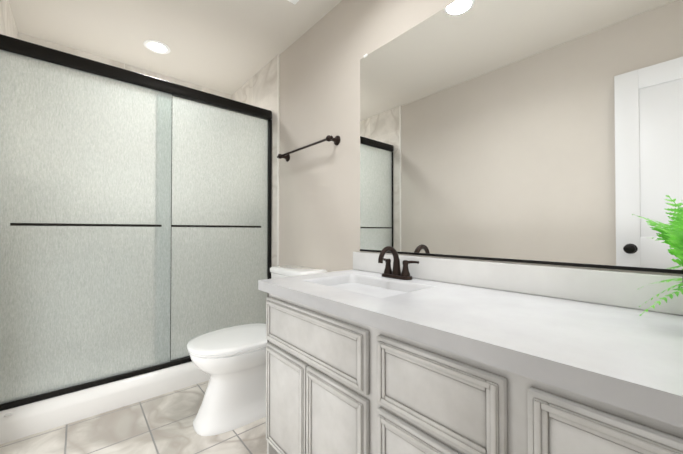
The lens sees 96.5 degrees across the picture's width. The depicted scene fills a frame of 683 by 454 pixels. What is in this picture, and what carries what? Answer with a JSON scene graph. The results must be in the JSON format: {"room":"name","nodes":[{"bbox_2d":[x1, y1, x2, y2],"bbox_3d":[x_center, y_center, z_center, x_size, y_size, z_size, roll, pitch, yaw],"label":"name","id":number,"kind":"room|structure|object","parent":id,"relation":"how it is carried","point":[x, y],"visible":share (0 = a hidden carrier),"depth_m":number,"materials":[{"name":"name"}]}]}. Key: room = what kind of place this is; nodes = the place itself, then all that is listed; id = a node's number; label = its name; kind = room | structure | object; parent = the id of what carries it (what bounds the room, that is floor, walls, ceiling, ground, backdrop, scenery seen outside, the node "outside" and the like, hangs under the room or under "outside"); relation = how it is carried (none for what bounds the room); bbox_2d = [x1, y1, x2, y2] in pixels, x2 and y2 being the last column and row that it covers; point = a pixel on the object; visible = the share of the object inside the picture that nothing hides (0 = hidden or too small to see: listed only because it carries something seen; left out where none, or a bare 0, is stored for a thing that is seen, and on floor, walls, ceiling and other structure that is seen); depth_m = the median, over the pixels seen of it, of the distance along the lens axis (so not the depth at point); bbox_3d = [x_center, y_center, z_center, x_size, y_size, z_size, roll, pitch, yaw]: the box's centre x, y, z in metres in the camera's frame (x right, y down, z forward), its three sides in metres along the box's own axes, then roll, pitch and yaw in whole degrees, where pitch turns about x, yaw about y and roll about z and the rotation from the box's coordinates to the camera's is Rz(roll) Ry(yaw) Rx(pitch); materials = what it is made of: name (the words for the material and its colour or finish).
{"room":"bathroom","nodes":[
{"label":"bathroom","id":0,"kind":"room"},
{"bbox_2d":[0,380,266,453],"bbox_3d":[-0.536,1.094,1.273,1.724,0.100,3.760,1,-1,-41],"label":"floor","id":1,"kind":"structure","parent":0,"point":[162,424],"depth_m":1.53,"materials":[{"name":"tile"}]},
{"bbox_2d":[0,361,209,444],"bbox_3d":[-1.403,0.984,2.267,1.514,0.145,0.900,1,-1,-41],"label":"shower curb","id":2,"kind":"object","parent":1,"relation":"on","point":[19,422],"depth_m":1.70,"materials":[{"name":"white plastic"}]},
{"bbox_2d":[0,34,271,410],"bbox_3d":[-1.138,-0.021,1.972,1.510,1.854,0.085,1,-1,-41],"label":"shower door","id":3,"kind":"structure","parent":2,"relation":"on","point":[135,223],"depth_m":1.80,"materials":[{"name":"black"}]},
{"bbox_2d":[187,265,327,435],"bbox_3d":[-0.495,0.656,1.803,0.759,0.786,0.412,1,-1,-41],"label":"toilet","id":4,"kind":"object","parent":1,"relation":"on","point":[231,361],"visible":0.65,"depth_m":1.60,"materials":[{"name":"white ceramic"}]},
{"bbox_2d":[258,252,682,453],"bbox_3d":[0.418,0.585,0.888,0.591,0.910,1.719,1,-1,-41],"label":"bathroom vanity","id":5,"kind":"object","parent":1,"relation":"on","point":[439,356],"visible":1,"depth_m":0.78,"materials":[{"name":"wood"}]},
{"bbox_2d":[378,246,418,279],"bbox_3d":[0.220,0.160,1.382,0.150,0.148,0.227,1,-1,-41],"label":"faucet","id":6,"kind":"object","parent":5,"relation":"on","point":[396,273],"visible":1,"depth_m":1.39,"materials":[{"name":"black metal"}]},
{"bbox_2d":[632,195,682,315],"bbox_3d":[0.806,0.056,0.602,0.324,0.339,0.338,1,-1,-41],"label":"plant","id":7,"kind":"object","parent":5,"relation":"on","point":[672,238],"visible":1,"depth_m":0.65,"materials":[{"name":"green plant"}]},
{"bbox_2d":[8,0,341,94],"bbox_3d":[-0.536,-1.426,1.303,1.724,0.100,3.760,1,-1,-41],"label":"ceiling","id":8,"kind":"structure","parent":0,"point":[231,47],"depth_m":2.12,"materials":[{"name":"grey paint"}]},
{"bbox_2d":[143,40,170,53],"bbox_3d":[-1.393,-1.360,2.306,0.176,0.007,0.176,1,-1,-41],"label":"recessed light","id":9,"kind":"object","parent":8,"relation":"in","point":[158,47],"visible":1,"depth_m":2.30,"materials":[{"name":"white"}]},
{"bbox_2d":[279,0,682,275],"bbox_3d":[0.078,-0.159,1.819,0.100,2.420,3.760,1,-1,-41],"label":"wall","id":10,"kind":"structure","parent":0,"point":[319,205],"depth_m":1.93,"materials":[{"name":"paint"}]},
{"bbox_2d":[232,56,276,266],"bbox_3d":[-0.811,-0.148,2.762,0.012,2.420,0.970,1,-1,-41],"label":"wall tile","id":11,"kind":"structure","parent":10,"relation":"attached to","point":[259,89],"depth_m":2.49,"materials":[{"name":"beige tile"}]},
{"bbox_2d":[277,54,279,265],"bbox_3d":[-0.498,-0.152,2.398,0.013,2.420,0.018,1,-1,-41],"label":"trim","id":12,"kind":"structure","parent":10,"relation":"attached to","point":[278,103],"depth_m":2.40,"materials":[{"name":"white"}]},
{"bbox_2d":[277,135,339,161],"bbox_3d":[-0.247,-0.527,2.058,0.083,0.060,0.650,1,-1,-41],"label":"towel bar","id":13,"kind":"object","parent":10,"relation":"attached to","point":[335,140],"visible":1,"depth_m":1.94,"materials":[{"name":"black metal"}]},
{"bbox_2d":[360,0,682,273],"bbox_3d":[0.652,-0.415,1.074,0.009,1.082,1.672,1,-1,-41],"label":"mirror","id":14,"kind":"object","parent":10,"relation":"attached to","point":[549,132],"visible":1,"depth_m":1.07,"materials":[{"name":"silver glass"}]},
{"bbox_3d":[-1.738,-0.149,2.667,1.538,2.420,0.100,1,-1,-41],"label":"wall","id":15,"kind":"structure","parent":0,"visible":0},
{"bbox_2d":[18,33,231,98],"bbox_3d":[-1.702,-0.150,2.625,1.514,2.420,0.012,1,-1,-41],"label":"wall tile","id":16,"kind":"structure","parent":15,"relation":"attached to","point":[38,41],"depth_m":2.50,"materials":[{"name":"beige tile"}]},
{"bbox_3d":[-1.161,-0.172,0.748,0.100,2.420,3.760,1,-1,-41],"label":"wall","id":17,"kind":"structure","parent":0,"visible":0},
{"bbox_2d":[0,0,17,38],"bbox_3d":[-1.966,-0.160,1.764,0.012,2.420,0.970,1,-1,-41],"label":"wall tile","id":18,"kind":"structure","parent":17,"relation":"attached to","point":[8,27],"depth_m":1.82,"materials":[{"name":"beige tile"}]}
]}

